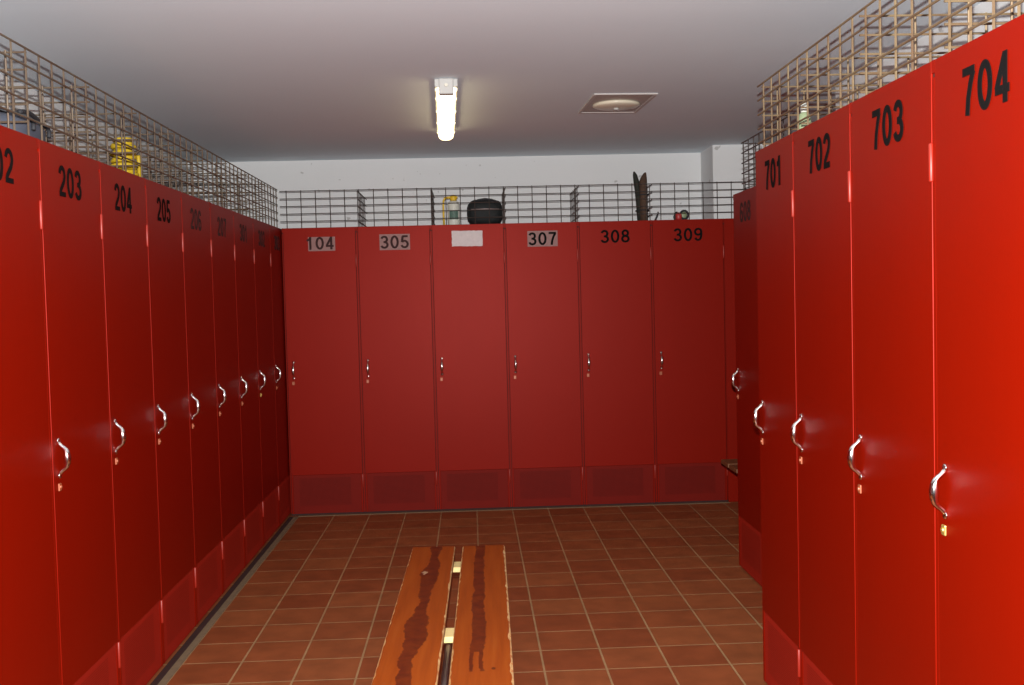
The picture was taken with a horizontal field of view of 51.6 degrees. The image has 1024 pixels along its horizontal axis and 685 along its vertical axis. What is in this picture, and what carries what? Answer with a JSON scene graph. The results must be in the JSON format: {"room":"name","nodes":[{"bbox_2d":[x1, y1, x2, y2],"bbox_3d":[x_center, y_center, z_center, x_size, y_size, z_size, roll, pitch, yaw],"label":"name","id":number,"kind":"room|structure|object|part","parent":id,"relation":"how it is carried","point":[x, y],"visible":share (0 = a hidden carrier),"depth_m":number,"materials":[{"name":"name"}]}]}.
{"room":"changing room","nodes":[
{"label":"changing room","id":0,"kind":"room"},
{"bbox_2d":[0,74,186,191],"bbox_3d":[-2.300,0.128,3.196,0.120,2.575,9.750,-2,2,-2],"label":"wall","id":1,"kind":"structure","parent":0,"point":[33,95],"depth_m":5.81,"materials":[{"name":"white paint"}]},
{"bbox_2d":[188,153,701,228],"bbox_3d":[0.424,-0.152,8.233,5.960,2.575,0.120,-2,2,-2],"label":"wall","id":2,"kind":"structure","parent":0,"point":[495,172],"depth_m":8.10,"materials":[{"name":"white paint"}]},
{"bbox_2d":[146,501,767,684],"bbox_3d":[0.650,1.397,3.363,6.020,0.120,10.050,-2,2,-2],"label":"floor","id":3,"kind":"structure","parent":0,"point":[649,594],"depth_m":5.27,"materials":[{"name":"tile"}]},
{"bbox_2d":[0,125,60,684],"bbox_3d":[-1.693,0.402,3.000,0.639,2.015,0.532,-2,2,-2],"label":"locker","id":4,"kind":"object","parent":3,"relation":"on","point":[29,626],"visible":1,"depth_m":3.08,"materials":[{"name":"red metal"}]},
{"bbox_2d":[0,33,277,227],"bbox_3d":[-1.888,-0.823,5.000,0.715,0.271,4.657,-2,2,-2],"label":"wire cage","id":5,"kind":"object","parent":4,"relation":"on","point":[12,87],"visible":0.58,"depth_m":4.28,"materials":[{"name":"grey metal"}]},
{"bbox_2d":[37,139,120,684],"bbox_3d":[-1.714,0.380,3.531,0.639,2.015,0.532,-2,2,-2],"label":"locker","id":6,"kind":"object","parent":3,"relation":"on","point":[72,232],"visible":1,"depth_m":3.51,"materials":[{"name":"red metal"}]},
{"bbox_2d":[0,108,51,141],"bbox_3d":[-1.697,-0.693,3.477,0.302,0.132,0.341,-2,2,-7],"label":"duffel bag","id":7,"kind":"object","parent":6,"relation":"on","point":[35,129],"visible":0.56,"depth_m":3.41,"materials":[{"name":"blue fabric"}]},
{"bbox_3d":[-1.589,-0.749,3.487,0.016,0.028,0.203,-2,2,-7],"label":"handle","id":8,"kind":"part","parent":7,"relation":"part of","materials":[{"name":"black fabric"}]},
{"bbox_3d":[-1.408,0.363,3.328,0.042,0.128,0.022,-2,2,-2],"label":"handle","id":9,"kind":"part","parent":6,"relation":"part of","materials":[{"name":"silver metal"}]},
{"bbox_3d":[-1.421,1.229,3.578,0.013,0.272,0.490,-2,2,-2],"label":"vent panel","id":10,"kind":"part","parent":6,"relation":"part of","materials":[{"name":"red metal"}]},
{"bbox_2d":[98,161,163,684],"bbox_3d":[-1.735,0.358,4.063,0.639,2.015,0.532,-2,2,-2],"label":"locker","id":11,"kind":"object","parent":3,"relation":"on","point":[140,618],"visible":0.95,"depth_m":4.05,"materials":[{"name":"red metal"}]},
{"bbox_3d":[-1.429,0.342,3.860,0.042,0.128,0.022,-2,2,-2],"label":"handle","id":12,"kind":"part","parent":11,"relation":"part of","materials":[{"name":"silver metal"}]},
{"bbox_3d":[-1.442,1.207,4.109,0.013,0.272,0.490,-2,2,-2],"label":"vent panel","id":13,"kind":"part","parent":11,"relation":"part of","materials":[{"name":"red metal"}]},
{"bbox_2d":[144,179,196,662],"bbox_3d":[-1.756,0.336,4.594,0.639,2.015,0.532,-2,2,-2],"label":"locker","id":14,"kind":"object","parent":3,"relation":"on","point":[178,576],"visible":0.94,"depth_m":4.58,"materials":[{"name":"red metal"}]},
{"bbox_2d":[109,137,140,176],"bbox_3d":[-1.681,-0.782,4.611,0.150,0.211,0.153,-2,3,-19],"label":"rope hank","id":15,"kind":"object","parent":14,"relation":"on","point":[112,146],"visible":0.35,"depth_m":4.56,"materials":[{"name":"yellow fabric"}]},
{"bbox_3d":[-1.449,0.320,4.391,0.042,0.128,0.022,-2,2,-2],"label":"handle","id":16,"kind":"part","parent":14,"relation":"part of","materials":[{"name":"silver metal"}]},
{"bbox_3d":[-1.463,1.185,4.641,0.013,0.272,0.490,-2,2,-2],"label":"vent panel","id":17,"kind":"part","parent":14,"relation":"part of","materials":[{"name":"red metal"}]},
{"bbox_2d":[180,192,223,623],"bbox_3d":[-1.776,0.314,5.126,0.639,2.015,0.532,-2,2,-2],"label":"locker","id":18,"kind":"object","parent":3,"relation":"on","point":[195,212],"visible":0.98,"depth_m":5.11,"materials":[{"name":"red metal"}]},
{"bbox_3d":[-1.470,0.298,4.923,0.042,0.128,0.022,-2,2,-2],"label":"handle","id":19,"kind":"part","parent":18,"relation":"part of","materials":[{"name":"silver metal"}]},
{"bbox_3d":[-1.484,1.164,5.172,0.013,0.272,0.490,-2,2,-2],"label":"vent panel","id":20,"kind":"part","parent":18,"relation":"part of","materials":[{"name":"red metal"}]},
{"bbox_2d":[150,517,292,684],"bbox_3d":[-1.366,1.405,2.919,0.030,0.002,8.980,-2,2,-2],"label":"trim","id":21,"kind":"structure","parent":3,"relation":"on","point":[215,609],"depth_m":5.14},
{"bbox_2d":[209,202,245,591],"bbox_3d":[-1.797,0.292,5.657,0.639,2.015,0.532,-2,2,-2],"label":"locker","id":22,"kind":"object","parent":3,"relation":"on","point":[233,530],"visible":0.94,"depth_m":5.65,"materials":[{"name":"red metal"}]},
{"bbox_3d":[-1.491,0.276,5.454,0.042,0.128,0.022,-2,2,-2],"label":"handle","id":23,"kind":"part","parent":22,"relation":"part of","materials":[{"name":"silver metal"}]},
{"bbox_3d":[-1.504,1.142,5.704,0.013,0.272,0.490,-2,2,-2],"label":"vent panel","id":24,"kind":"part","parent":22,"relation":"part of","materials":[{"name":"red metal"}]},
{"bbox_2d":[158,517,297,684],"bbox_3d":[-1.334,1.403,2.920,0.032,0.003,8.980,-2,2,-2],"label":"trim","id":25,"kind":"structure","parent":3,"relation":"on","point":[191,647],"depth_m":5.14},
{"bbox_2d":[233,211,263,564],"bbox_3d":[-1.818,0.271,6.189,0.639,2.015,0.532,-2,2,-2],"label":"locker","id":26,"kind":"object","parent":3,"relation":"on","point":[253,505],"visible":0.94,"depth_m":6.18,"materials":[{"name":"red metal"}]},
{"bbox_3d":[-1.512,0.254,5.985,0.042,0.128,0.022,-2,2,-2],"label":"handle","id":27,"kind":"part","parent":26,"relation":"part of","materials":[{"name":"silver metal"}]},
{"bbox_3d":[-1.525,1.120,6.235,0.013,0.272,0.490,-2,2,-2],"label":"vent panel","id":28,"kind":"part","parent":26,"relation":"part of","materials":[{"name":"red metal"}]},
{"bbox_2d":[253,219,279,543],"bbox_3d":[-1.839,0.249,6.720,0.639,2.015,0.532,-2,2,-2],"label":"locker","id":29,"kind":"object","parent":3,"relation":"on","point":[262,266],"visible":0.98,"depth_m":6.71,"materials":[{"name":"red metal"}]},
{"bbox_3d":[-1.532,0.232,6.517,0.042,0.128,0.022,-2,2,-2],"label":"handle","id":30,"kind":"part","parent":29,"relation":"part of","materials":[{"name":"silver metal"}]},
{"bbox_3d":[-1.546,1.098,6.766,0.013,0.272,0.490,-2,2,-2],"label":"vent panel","id":31,"kind":"part","parent":29,"relation":"part of","materials":[{"name":"red metal"}]},
{"bbox_2d":[269,224,290,524],"bbox_3d":[-1.859,0.227,7.252,0.639,2.015,0.532,-2,2,-2],"label":"locker","id":32,"kind":"object","parent":3,"relation":"on","point":[277,288],"visible":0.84,"depth_m":7.21,"materials":[{"name":"red metal"}]},
{"bbox_3d":[-1.553,0.210,7.048,0.042,0.128,0.022,-2,2,-2],"label":"handle","id":33,"kind":"part","parent":32,"relation":"part of","materials":[{"name":"silver metal"}]},
{"bbox_3d":[-1.567,1.076,7.298,0.013,0.272,0.490,-2,2,-2],"label":"vent panel","id":34,"kind":"part","parent":32,"relation":"part of","materials":[{"name":"red metal"}]},
{"bbox_2d":[282,227,364,515],"bbox_3d":[-1.328,0.195,7.682,0.516,2.015,0.639,-2,2,-2],"label":"locker","id":35,"kind":"object","parent":3,"relation":"on","point":[320,269],"visible":1,"depth_m":7.40,"materials":[{"name":"red metal"}]},
{"bbox_3d":[-1.523,0.196,7.376,0.022,0.128,0.042,-2,2,-2],"label":"handle","id":36,"kind":"part","parent":35,"relation":"part of","materials":[{"name":"silver metal"}]},
{"bbox_3d":[-1.296,1.063,7.447,0.474,0.272,0.013,-2,2,-2],"label":"vent panel","id":37,"kind":"part","parent":35,"relation":"part of","materials":[{"name":"red metal"}]},
{"bbox_2d":[279,181,753,227],"bbox_3d":[0.156,-0.985,7.758,3.566,0.261,0.675,-2,2,-2],"label":"wire cage","id":38,"kind":"object","parent":35,"relation":"on","point":[574,214],"visible":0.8,"depth_m":7.43,"materials":[{"name":"grey metal"}]},
{"bbox_2d":[356,225,438,512],"bbox_3d":[-0.812,0.182,7.702,0.516,2.015,0.639,-2,2,-2],"label":"locker","id":39,"kind":"object","parent":3,"relation":"on","point":[394,263],"visible":1,"depth_m":7.42,"materials":[{"name":"red metal"}]},
{"bbox_3d":[-1.007,0.182,7.396,0.022,0.128,0.042,-2,2,-2],"label":"handle","id":40,"kind":"part","parent":39,"relation":"part of","materials":[{"name":"silver metal"}]},
{"bbox_3d":[-0.780,1.049,7.467,0.474,0.272,0.013,-2,2,-2],"label":"vent panel","id":41,"kind":"part","parent":39,"relation":"part of","materials":[{"name":"red metal"}]},
{"bbox_2d":[371,545,513,684],"bbox_3d":[-0.199,1.147,3.381,0.402,0.420,2.472,-1,2,-1],"label":"bench","id":42,"kind":"object","parent":3,"relation":"on","point":[480,653],"visible":1,"depth_m":3.50,"materials":[{"name":"brown wood"}]},
{"bbox_2d":[431,223,511,510],"bbox_3d":[-0.296,0.168,7.722,0.516,2.015,0.639,-2,2,-2],"label":"locker","id":43,"kind":"object","parent":3,"relation":"on","point":[469,266],"visible":1,"depth_m":7.44,"materials":[{"name":"red metal"}]},
{"bbox_3d":[-0.491,0.169,7.415,0.022,0.128,0.042,-2,2,-2],"label":"handle","id":44,"kind":"part","parent":43,"relation":"part of","materials":[{"name":"silver metal"}]},
{"bbox_2d":[442,196,459,224],"bbox_3d":[-0.428,-0.943,7.563,0.114,0.224,0.088,0,3,28],"label":"canister","id":45,"kind":"object","parent":43,"relation":"on","point":[453,205],"visible":0.77,"depth_m":7.53,"materials":[{"name":"white plastic"}]},
{"bbox_3d":[-0.264,1.036,7.487,0.474,0.272,0.013,-2,2,-2],"label":"vent panel","id":46,"kind":"part","parent":43,"relation":"part of","materials":[{"name":"red metal"}]},
{"bbox_2d":[467,198,502,223],"bbox_3d":[-0.196,-0.935,7.633,0.258,0.191,0.307,-2,2,-2],"label":"bag","id":47,"kind":"object","parent":43,"relation":"on","point":[479,212],"visible":0.68,"depth_m":7.52,"materials":[{"name":"fabric"}]},
{"bbox_3d":[-0.192,-1.003,7.495,0.170,0.040,0.038,-2,2,-2],"label":"carry handle","id":48,"kind":"part","parent":47,"relation":"part of","materials":[{"name":"black fabric"}]},
{"bbox_2d":[299,502,729,516],"bbox_3d":[0.026,1.178,7.478,3.043,0.003,0.023,-2,2,-2],"label":"trim","id":49,"kind":"structure","parent":3,"relation":"on","point":[706,502],"depth_m":7.47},
{"bbox_2d":[504,222,583,507],"bbox_3d":[0.220,0.154,7.741,0.516,2.015,0.639,-2,2,-2],"label":"locker","id":50,"kind":"object","parent":3,"relation":"on","point":[542,259],"visible":0.99,"depth_m":7.46,"materials":[{"name":"red metal"}]},
{"bbox_3d":[0.025,0.155,7.435,0.022,0.128,0.042,-2,2,-2],"label":"handle","id":51,"kind":"part","parent":50,"relation":"part of","materials":[{"name":"silver metal"}]},
{"bbox_3d":[0.252,1.022,7.506,0.474,0.272,0.013,-2,2,-2],"label":"vent panel","id":52,"kind":"part","parent":50,"relation":"part of","materials":[{"name":"red metal"}]},
{"bbox_2d":[578,220,656,505],"bbox_3d":[0.736,0.141,7.761,0.516,2.015,0.639,-2,2,-2],"label":"locker","id":53,"kind":"object","parent":3,"relation":"on","point":[615,257],"visible":1,"depth_m":7.48,"materials":[{"name":"red metal"}]},
{"bbox_3d":[0.541,0.141,7.454,0.022,0.128,0.042,-2,2,-2],"label":"handle","id":54,"kind":"part","parent":53,"relation":"part of","materials":[{"name":"silver metal"}]},
{"bbox_3d":[0.768,1.008,7.526,0.474,0.272,0.013,-2,2,-2],"label":"vent panel","id":55,"kind":"part","parent":53,"relation":"part of","materials":[{"name":"red metal"}]},
{"bbox_2d":[633,172,648,220],"bbox_3d":[0.931,-1.046,7.586,0.104,0.360,0.116,-3,3,-28],"label":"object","id":56,"kind":"object","parent":53,"relation":"on","point":[640,186],"visible":0.86,"depth_m":7.56,"materials":[{"name":"brown wood"}]},
{"bbox_2d":[651,219,728,503],"bbox_3d":[1.252,0.127,7.780,0.516,2.015,0.639,-2,2,-2],"label":"locker","id":57,"kind":"object","parent":3,"relation":"on","point":[688,255],"visible":0.95,"depth_m":7.50,"materials":[{"name":"red metal"}]},
{"bbox_3d":[1.057,0.128,7.474,0.022,0.128,0.042,-2,2,-2],"label":"handle","id":58,"kind":"part","parent":57,"relation":"part of","materials":[{"name":"silver metal"}]},
{"bbox_2d":[673,210,688,219],"bbox_3d":[1.218,-0.916,7.622,0.116,0.082,0.060,-2,2,-2],"label":"defender","id":59,"kind":"object","parent":57,"relation":"on","point":[684,214],"visible":0.82,"depth_m":7.62,"materials":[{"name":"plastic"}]},
{"bbox_2d":[675,212,681,219],"bbox_3d":[1.198,-0.906,7.622,0.048,0.064,0.060,-2,2,-2],"label":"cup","id":60,"kind":"object","parent":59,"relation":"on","point":[678,216],"depth_m":7.60,"materials":[{"name":"plastic"}]},
{"bbox_3d":[1.284,0.995,7.545,0.474,0.272,0.013,-2,2,-2],"label":"vent panel","id":61,"kind":"part","parent":57,"relation":"part of","materials":[{"name":"red metal"}]},
{"bbox_2d":[724,218,737,501],"bbox_3d":[1.796,0.124,7.535,0.547,2.015,0.020,-2,2,-2],"label":"trim","id":62,"kind":"structure","parent":57,"relation":"attached to","point":[729,222],"depth_m":7.51,"materials":[{"name":"red metal"}]},
{"bbox_2d":[721,459,737,472],"bbox_3d":[2.151,0.943,6.483,1.660,0.451,0.390,-2,2,-2],"label":"bench","id":63,"kind":"object","parent":3,"relation":"on","point":[732,464],"visible":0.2,"depth_m":6.46,"materials":[{"name":"brown wood"}]},
{"bbox_2d":[731,186,761,585],"bbox_3d":[1.499,0.219,5.457,0.639,2.015,0.528,-2,2,-2],"label":"locker","id":64,"kind":"object","parent":3,"relation":"on","point":[744,204],"visible":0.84,"depth_m":5.47,"materials":[{"name":"red metal"}]},
{"bbox_3d":[1.192,0.201,5.657,0.042,0.128,0.022,-2,2,-2],"label":"handle","id":65,"kind":"part","parent":64,"relation":"part of","materials":[{"name":"silver metal"}]},
{"bbox_3d":[1.249,1.082,5.483,0.013,0.272,0.485,-2,2,-2],"label":"vent panel","id":66,"kind":"part","parent":64,"relation":"part of","materials":[{"name":"red metal"}]},
{"bbox_2d":[741,112,795,190],"bbox_3d":[1.470,-0.902,5.068,0.515,0.257,0.916,-2,2,-2],"label":"wire cage","id":67,"kind":"object","parent":64,"relation":"on","point":[758,134],"visible":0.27,"depth_m":5.35,"materials":[{"name":"metal"}]},
{"bbox_2d":[753,133,800,684],"bbox_3d":[1.223,0.296,3.777,0.639,2.015,0.466,-2,2,-2],"label":"locker","id":68,"kind":"object","parent":3,"relation":"on","point":[775,210],"visible":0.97,"depth_m":3.75,"materials":[{"name":"red metal"}]},
{"bbox_3d":[0.918,0.280,3.946,0.042,0.128,0.022,-2,2,-2],"label":"handle","id":69,"kind":"part","parent":68,"relation":"part of","materials":[{"name":"silver metal"}]},
{"bbox_3d":[0.974,1.160,3.803,0.013,0.272,0.423,-2,2,-2],"label":"vent panel","id":70,"kind":"part","parent":68,"relation":"part of","materials":[{"name":"red metal"}]},
{"bbox_2d":[799,103,810,128],"bbox_3d":[1.042,-0.781,3.775,0.049,0.146,0.049,-2,2,-2],"label":"bottle","id":71,"kind":"object","parent":68,"relation":"on","point":[803,113],"visible":0.34,"depth_m":3.76,"materials":[{"name":"green plastic"}]},
{"bbox_2d":[790,103,856,684],"bbox_3d":[1.243,0.317,3.281,0.639,2.015,0.528,-2,2,-2],"label":"locker","id":72,"kind":"object","parent":3,"relation":"on","point":[825,424],"visible":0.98,"depth_m":3.24,"materials":[{"name":"red metal"}]},
{"bbox_3d":[0.936,0.299,3.481,0.042,0.128,0.022,-2,2,-2],"label":"handle","id":73,"kind":"part","parent":72,"relation":"part of","materials":[{"name":"silver metal"}]},
{"bbox_3d":[0.993,1.180,3.307,0.013,0.272,0.485,-2,2,-2],"label":"vent panel","id":74,"kind":"part","parent":72,"relation":"part of","materials":[{"name":"red metal"}]},
{"bbox_2d":[847,60,937,684],"bbox_3d":[1.263,0.338,2.754,0.639,2.015,0.528,-2,2,-2],"label":"locker","id":75,"kind":"object","parent":3,"relation":"on","point":[892,456],"visible":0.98,"depth_m":2.70,"materials":[{"name":"red metal"}]},
{"bbox_3d":[0.956,0.320,2.954,0.042,0.128,0.022,-2,2,-2],"label":"handle","id":76,"kind":"part","parent":75,"relation":"part of","materials":[{"name":"silver metal"}]},
{"bbox_2d":[929,14,1023,684],"bbox_3d":[1.284,0.360,2.227,0.639,2.015,0.528,-2,2,-2],"label":"locker","id":77,"kind":"object","parent":3,"relation":"on","point":[976,490],"visible":1,"depth_m":2.25,"materials":[{"name":"red metal"}]},
{"bbox_2d":[757,0,1023,147],"bbox_3d":[1.322,-0.803,2.938,0.735,0.246,2.055,-2,2,-2],"label":"wire cage","id":78,"kind":"object","parent":77,"relation":"on","point":[969,14],"visible":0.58,"depth_m":2.96,"materials":[{"name":"metal"}]},
{"bbox_3d":[0.977,0.342,2.427,0.042,0.128,0.022,-2,2,-2],"label":"handle","id":79,"kind":"part","parent":77,"relation":"part of","materials":[{"name":"silver metal"}]},
{"bbox_2d":[0,0,981,162],"bbox_3d":[0.583,-1.295,3.250,6.020,0.120,10.050,-2,2,-2],"label":"ceiling","id":80,"kind":"structure","parent":0,"point":[240,80],"depth_m":4.88,"materials":[{"name":"white paint"}]},
{"bbox_2d":[434,78,457,139],"bbox_3d":[-0.370,-1.284,5.933,0.114,0.080,1.539,-2,2,-4],"label":"ceiling light","id":81,"kind":"object","parent":80,"relation":"attached to","point":[446,89],"visible":1,"depth_m":5.54,"materials":[{"name":"white plastic"}]},
{"bbox_2d":[437,87,455,139],"bbox_3d":[-0.370,-1.264,5.953,0.094,0.039,1.500,-2,2,-4],"label":"diffuser","id":82,"kind":"object","parent":81,"relation":"attached to","point":[446,103],"depth_m":5.81,"materials":[{"name":"white plastic"}]},
{"bbox_2d":[578,93,657,113],"bbox_3d":[0.587,-1.329,5.963,0.350,0.040,0.580,-2,2,-5],"label":"ceiling vent","id":83,"kind":"object","parent":80,"relation":"in","point":[599,103],"visible":1,"depth_m":5.88,"materials":[{"name":"white plastic"}]},
{"bbox_2d":[701,144,767,218],"bbox_3d":[1.818,-0.177,8.024,0.650,2.575,0.405,-2,2,-2],"label":"wall pillar","id":84,"kind":"structure","parent":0,"point":[719,163],"depth_m":7.77,"materials":[{"name":"white paint"}]},
{"bbox_2d":[835,1,1023,109],"bbox_3d":[1.964,0.068,2.105,0.120,2.575,7.245,-2,2,-2],"label":"wall","id":85,"kind":"structure","parent":0,"point":[888,65],"depth_m":4.45,"materials":[{"name":"white paint"}]}
]}

